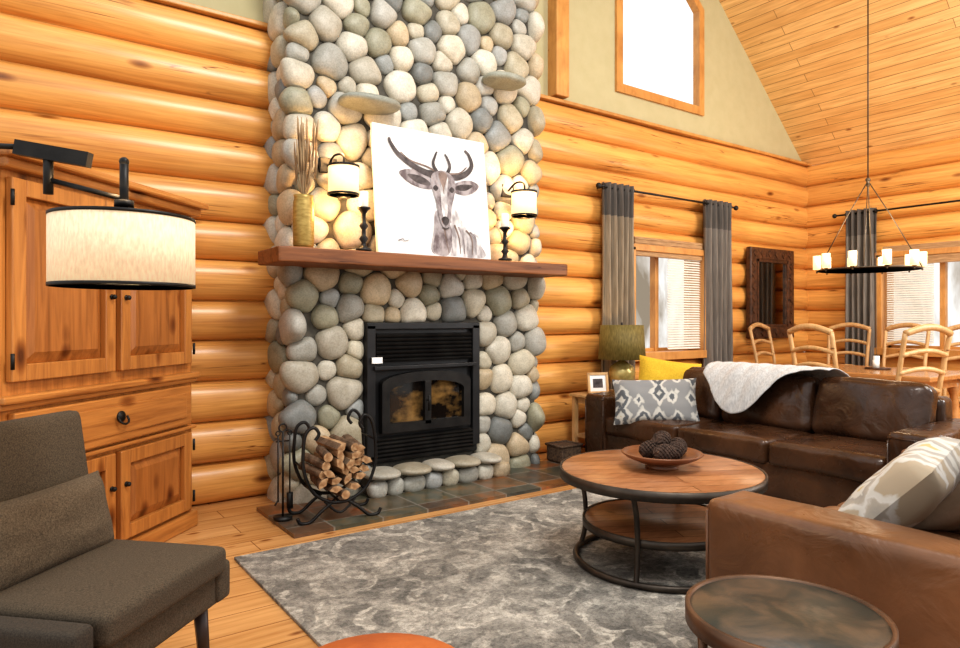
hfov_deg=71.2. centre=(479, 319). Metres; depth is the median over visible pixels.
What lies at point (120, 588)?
seat cushion
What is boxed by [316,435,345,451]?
log
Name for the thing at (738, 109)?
wall
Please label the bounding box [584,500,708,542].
shelf
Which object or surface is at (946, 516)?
throw pillow
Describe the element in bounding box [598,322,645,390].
table lamp
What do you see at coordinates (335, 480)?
log
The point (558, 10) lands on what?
trim
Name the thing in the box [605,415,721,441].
seat cushion
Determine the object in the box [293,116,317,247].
vase
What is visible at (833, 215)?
curtain rod
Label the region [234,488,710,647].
area rug
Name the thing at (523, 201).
wall sconce
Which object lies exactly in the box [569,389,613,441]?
end table
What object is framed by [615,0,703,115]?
window
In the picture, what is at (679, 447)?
pinecone
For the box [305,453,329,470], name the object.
log
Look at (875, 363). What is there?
candle
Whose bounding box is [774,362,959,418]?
dining table
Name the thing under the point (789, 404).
cushion
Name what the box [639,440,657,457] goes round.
pinecone
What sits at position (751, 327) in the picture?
dining chair
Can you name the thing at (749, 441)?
seat cushion
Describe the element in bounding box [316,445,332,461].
log
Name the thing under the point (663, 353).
window
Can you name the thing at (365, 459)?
log
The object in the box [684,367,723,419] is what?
cushion
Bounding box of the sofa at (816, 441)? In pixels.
[585,367,959,507]
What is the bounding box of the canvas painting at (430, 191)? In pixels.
[370,122,490,258]
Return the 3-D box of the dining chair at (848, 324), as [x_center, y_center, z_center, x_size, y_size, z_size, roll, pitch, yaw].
[4.394,0.666,8.105,0.490,1.273,0.583,0,0,44]
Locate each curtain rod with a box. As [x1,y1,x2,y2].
[596,182,738,209]
[832,200,959,217]
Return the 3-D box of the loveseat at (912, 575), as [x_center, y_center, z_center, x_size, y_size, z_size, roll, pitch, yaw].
[1.931,0.861,2.542,1.851,0.845,1.217,0,0,-36]
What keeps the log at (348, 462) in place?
on the log at (345, 471)
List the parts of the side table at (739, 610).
leg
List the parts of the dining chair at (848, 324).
leg, leg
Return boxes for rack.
[287,408,381,525]
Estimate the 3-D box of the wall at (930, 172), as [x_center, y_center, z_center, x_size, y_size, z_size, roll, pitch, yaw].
[6.331,-0.425,6.869,0.155,3.450,6.200,0,0,-36]
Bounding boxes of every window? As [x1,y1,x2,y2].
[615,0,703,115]
[634,244,706,361]
[874,246,959,356]
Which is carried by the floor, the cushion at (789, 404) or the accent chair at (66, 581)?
the accent chair at (66, 581)
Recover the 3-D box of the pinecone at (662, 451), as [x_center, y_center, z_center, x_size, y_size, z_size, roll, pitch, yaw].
[0.956,0.690,3.477,0.114,0.097,0.101,0,0,-34]
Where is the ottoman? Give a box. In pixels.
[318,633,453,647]
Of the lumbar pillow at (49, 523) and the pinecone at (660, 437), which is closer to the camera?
the lumbar pillow at (49, 523)
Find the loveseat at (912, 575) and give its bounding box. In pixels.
[706,449,959,647]
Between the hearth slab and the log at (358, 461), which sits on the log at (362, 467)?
the log at (358, 461)
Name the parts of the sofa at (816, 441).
arm, seat frame, arm, backrest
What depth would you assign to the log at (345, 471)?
4.29 m
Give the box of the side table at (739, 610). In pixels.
[685,574,898,647]
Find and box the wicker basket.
[545,440,582,462]
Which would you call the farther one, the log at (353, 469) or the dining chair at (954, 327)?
the dining chair at (954, 327)
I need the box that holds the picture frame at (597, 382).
[587,372,608,393]
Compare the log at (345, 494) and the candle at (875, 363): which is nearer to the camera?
the log at (345, 494)
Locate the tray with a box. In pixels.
[864,367,890,369]
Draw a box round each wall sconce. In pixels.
[319,153,359,198]
[501,181,536,218]
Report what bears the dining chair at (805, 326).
on the floor
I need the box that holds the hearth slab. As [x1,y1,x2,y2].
[257,460,568,538]
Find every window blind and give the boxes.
[634,236,702,348]
[882,240,959,343]
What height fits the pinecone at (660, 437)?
0.096 m
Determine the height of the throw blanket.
0.392 m
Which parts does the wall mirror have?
glass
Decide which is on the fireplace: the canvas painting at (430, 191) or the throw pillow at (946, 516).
the canvas painting at (430, 191)
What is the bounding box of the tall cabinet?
[0,149,208,541]
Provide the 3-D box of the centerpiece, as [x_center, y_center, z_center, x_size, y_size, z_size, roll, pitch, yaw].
[4.125,0.441,6.950,0.240,0.134,0.240,0,0,-36]
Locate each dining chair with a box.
[748,322,775,363]
[787,323,838,368]
[827,322,870,365]
[882,323,930,367]
[895,324,953,395]
[942,324,959,403]
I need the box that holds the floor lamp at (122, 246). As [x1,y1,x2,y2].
[0,139,195,289]
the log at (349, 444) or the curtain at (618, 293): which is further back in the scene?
the curtain at (618, 293)
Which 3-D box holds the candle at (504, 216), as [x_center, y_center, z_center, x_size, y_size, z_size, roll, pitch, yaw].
[0.202,-0.804,5.421,0.064,0.110,0.064,0,0,-36]
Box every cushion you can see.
[0,539,225,647]
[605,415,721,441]
[678,420,814,462]
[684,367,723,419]
[722,374,819,431]
[768,433,885,482]
[813,377,936,442]
[824,506,959,538]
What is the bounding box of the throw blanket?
[703,361,849,413]
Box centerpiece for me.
[864,356,890,369]
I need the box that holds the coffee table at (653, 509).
[560,449,767,593]
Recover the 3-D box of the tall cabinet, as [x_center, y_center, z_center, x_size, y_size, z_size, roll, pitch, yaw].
[-2.172,0.282,3.528,1.576,2.035,1.415,0,0,-36]
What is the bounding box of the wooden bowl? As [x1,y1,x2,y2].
[621,445,703,470]
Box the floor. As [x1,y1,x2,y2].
[156,446,584,647]
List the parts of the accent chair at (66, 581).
backrest, arm, seat frame, leg, arm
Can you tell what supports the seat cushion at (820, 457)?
on the sofa at (816, 441)
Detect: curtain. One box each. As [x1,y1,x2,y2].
[601,182,634,389]
[702,199,732,367]
[845,208,876,365]
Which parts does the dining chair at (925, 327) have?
leg, leg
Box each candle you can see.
[359,191,367,206]
[501,213,508,226]
[872,360,878,367]
[873,356,879,366]
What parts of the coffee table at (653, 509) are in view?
leg, leg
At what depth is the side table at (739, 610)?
1.70 m
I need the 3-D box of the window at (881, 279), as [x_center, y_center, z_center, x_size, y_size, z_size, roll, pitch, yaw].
[5.793,-0.205,7.609,0.300,1.290,2.370,0,0,-36]
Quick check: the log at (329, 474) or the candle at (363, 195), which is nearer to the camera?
the log at (329, 474)
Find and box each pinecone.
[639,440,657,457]
[652,430,670,444]
[652,444,675,458]
[669,441,684,458]
[671,437,687,453]
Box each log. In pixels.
[298,462,325,479]
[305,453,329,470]
[309,474,327,489]
[310,480,341,492]
[314,452,343,469]
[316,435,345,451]
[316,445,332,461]
[323,469,334,477]
[324,487,349,498]
[327,449,343,460]
[327,474,341,484]
[329,434,356,451]
[330,466,348,475]
[332,471,351,483]
[339,480,359,489]
[342,434,364,450]
[343,449,361,458]
[343,456,354,468]
[348,466,359,472]
[351,471,365,478]
[354,458,362,465]
[355,464,368,471]
[361,455,371,463]
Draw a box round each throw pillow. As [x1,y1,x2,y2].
[612,378,699,424]
[638,355,701,379]
[838,437,959,527]
[912,482,959,530]
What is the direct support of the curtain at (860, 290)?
hanging from the curtain rod at (833, 215)
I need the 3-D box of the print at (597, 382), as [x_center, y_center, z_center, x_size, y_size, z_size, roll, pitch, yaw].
[1.116,0.600,6.354,0.180,0.160,0.006,0,-8,-16]
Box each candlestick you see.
[356,191,371,250]
[498,213,511,260]
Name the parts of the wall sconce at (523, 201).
lamp shade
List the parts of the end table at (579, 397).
leg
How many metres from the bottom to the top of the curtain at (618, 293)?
2.650 m
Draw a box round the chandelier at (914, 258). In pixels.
[813,0,926,274]
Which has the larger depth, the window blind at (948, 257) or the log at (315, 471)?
the window blind at (948, 257)
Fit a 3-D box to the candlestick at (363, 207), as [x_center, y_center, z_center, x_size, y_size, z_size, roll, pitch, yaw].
[-0.811,-0.688,4.671,0.110,0.416,0.110,0,0,-36]
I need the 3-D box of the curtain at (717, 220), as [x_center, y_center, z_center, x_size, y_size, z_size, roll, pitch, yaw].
[2.805,-0.075,7.901,0.489,2.650,0.114,0,0,-36]
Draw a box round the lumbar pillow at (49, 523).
[0,471,113,591]
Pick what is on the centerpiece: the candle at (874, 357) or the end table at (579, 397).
the candle at (874, 357)
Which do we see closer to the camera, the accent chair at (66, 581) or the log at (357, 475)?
the accent chair at (66, 581)
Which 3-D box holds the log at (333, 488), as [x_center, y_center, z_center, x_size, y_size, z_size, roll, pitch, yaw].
[-1.000,1.068,4.351,0.090,0.046,0.330,0,0,-36]
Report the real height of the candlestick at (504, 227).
0.379 m
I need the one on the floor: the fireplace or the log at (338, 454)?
the fireplace
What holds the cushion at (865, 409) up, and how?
on the sofa at (816, 441)
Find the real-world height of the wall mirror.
1.150 m
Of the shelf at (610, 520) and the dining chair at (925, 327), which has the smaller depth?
the shelf at (610, 520)
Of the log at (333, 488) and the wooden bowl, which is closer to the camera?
the wooden bowl
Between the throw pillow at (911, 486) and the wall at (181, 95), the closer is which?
the throw pillow at (911, 486)
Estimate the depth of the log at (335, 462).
4.23 m
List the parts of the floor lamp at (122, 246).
arm, lamp shade, shade trim, shade trim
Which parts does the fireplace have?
glass pane, insert frame, stove door, glass pane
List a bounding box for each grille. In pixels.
[373,427,473,461]
[376,332,471,361]
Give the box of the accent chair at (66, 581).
[0,410,229,647]
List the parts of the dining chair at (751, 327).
leg, leg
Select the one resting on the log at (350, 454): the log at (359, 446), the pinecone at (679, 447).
the log at (359, 446)
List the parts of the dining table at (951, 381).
leg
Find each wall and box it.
[0,0,807,504]
[180,0,800,160]
[804,137,959,408]
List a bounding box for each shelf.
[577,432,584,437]
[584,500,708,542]
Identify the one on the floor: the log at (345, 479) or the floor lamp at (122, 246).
the floor lamp at (122, 246)
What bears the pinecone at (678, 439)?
in the wooden bowl
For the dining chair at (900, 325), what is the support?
on the floor
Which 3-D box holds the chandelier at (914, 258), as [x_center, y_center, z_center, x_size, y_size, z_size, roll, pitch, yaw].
[4.015,-2.164,6.933,1.015,3.334,1.010,0,0,-36]
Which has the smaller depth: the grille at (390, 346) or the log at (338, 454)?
the log at (338, 454)
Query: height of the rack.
0.676 m
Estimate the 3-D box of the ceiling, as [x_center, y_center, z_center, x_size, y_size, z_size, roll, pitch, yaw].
[4.546,-4.238,5.530,4.630,4.176,6.400,0,0,-36]
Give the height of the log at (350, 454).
0.050 m
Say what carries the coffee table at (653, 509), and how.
on the area rug
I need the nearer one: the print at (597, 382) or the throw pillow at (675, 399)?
the throw pillow at (675, 399)
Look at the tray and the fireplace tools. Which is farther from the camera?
the tray
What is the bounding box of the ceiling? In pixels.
[719,0,959,165]
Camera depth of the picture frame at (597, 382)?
6.35 m
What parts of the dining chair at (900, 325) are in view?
leg, leg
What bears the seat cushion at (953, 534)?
on the loveseat at (912, 575)
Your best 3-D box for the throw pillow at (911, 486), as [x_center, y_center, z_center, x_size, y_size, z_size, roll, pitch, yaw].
[1.570,0.655,2.514,0.366,0.408,0.603,0,0,44]
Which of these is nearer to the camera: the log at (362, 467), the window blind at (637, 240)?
the log at (362, 467)
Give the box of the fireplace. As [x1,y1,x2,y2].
[257,0,566,503]
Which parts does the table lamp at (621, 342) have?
lamp shade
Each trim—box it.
[146,0,811,166]
[548,0,568,98]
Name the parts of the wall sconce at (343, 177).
lamp shade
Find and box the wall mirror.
[746,246,793,338]
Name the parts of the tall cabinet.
door, raised panel, drawer, moulding, door, crown, knob, knob, bail pull, knob, knob, door, door, raised panel, raised panel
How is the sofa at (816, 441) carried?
on the floor
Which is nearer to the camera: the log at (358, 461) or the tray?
the log at (358, 461)
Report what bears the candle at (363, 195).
on the candlestick at (363, 207)
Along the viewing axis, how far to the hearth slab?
4.70 m
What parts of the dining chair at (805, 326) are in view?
leg, leg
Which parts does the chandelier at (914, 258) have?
rod, ring frame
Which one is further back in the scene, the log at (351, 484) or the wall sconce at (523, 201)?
the wall sconce at (523, 201)
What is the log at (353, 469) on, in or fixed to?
on the log at (345, 479)
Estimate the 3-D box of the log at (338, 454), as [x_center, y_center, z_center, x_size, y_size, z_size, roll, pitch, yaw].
[-0.958,0.861,4.384,0.046,0.088,0.331,0,0,-28]
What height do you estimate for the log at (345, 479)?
0.080 m
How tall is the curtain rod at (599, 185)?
0.060 m
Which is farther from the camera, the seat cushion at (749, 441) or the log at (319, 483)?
the seat cushion at (749, 441)
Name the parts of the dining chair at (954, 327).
leg, backrest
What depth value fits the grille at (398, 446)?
5.23 m
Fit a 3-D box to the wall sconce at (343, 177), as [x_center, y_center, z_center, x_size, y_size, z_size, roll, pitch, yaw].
[-0.974,-1.006,4.693,0.220,0.314,0.305,0,0,-36]
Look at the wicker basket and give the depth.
6.00 m
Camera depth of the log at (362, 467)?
4.35 m
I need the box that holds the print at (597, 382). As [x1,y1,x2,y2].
[590,375,605,390]
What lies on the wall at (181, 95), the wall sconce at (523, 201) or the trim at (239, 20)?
the trim at (239, 20)
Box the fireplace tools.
[273,423,292,521]
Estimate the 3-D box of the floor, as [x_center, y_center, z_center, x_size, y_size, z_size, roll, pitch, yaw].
[2.146,1.350,3.873,10.800,0.100,6.400,0,0,-36]
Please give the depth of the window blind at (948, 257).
8.14 m

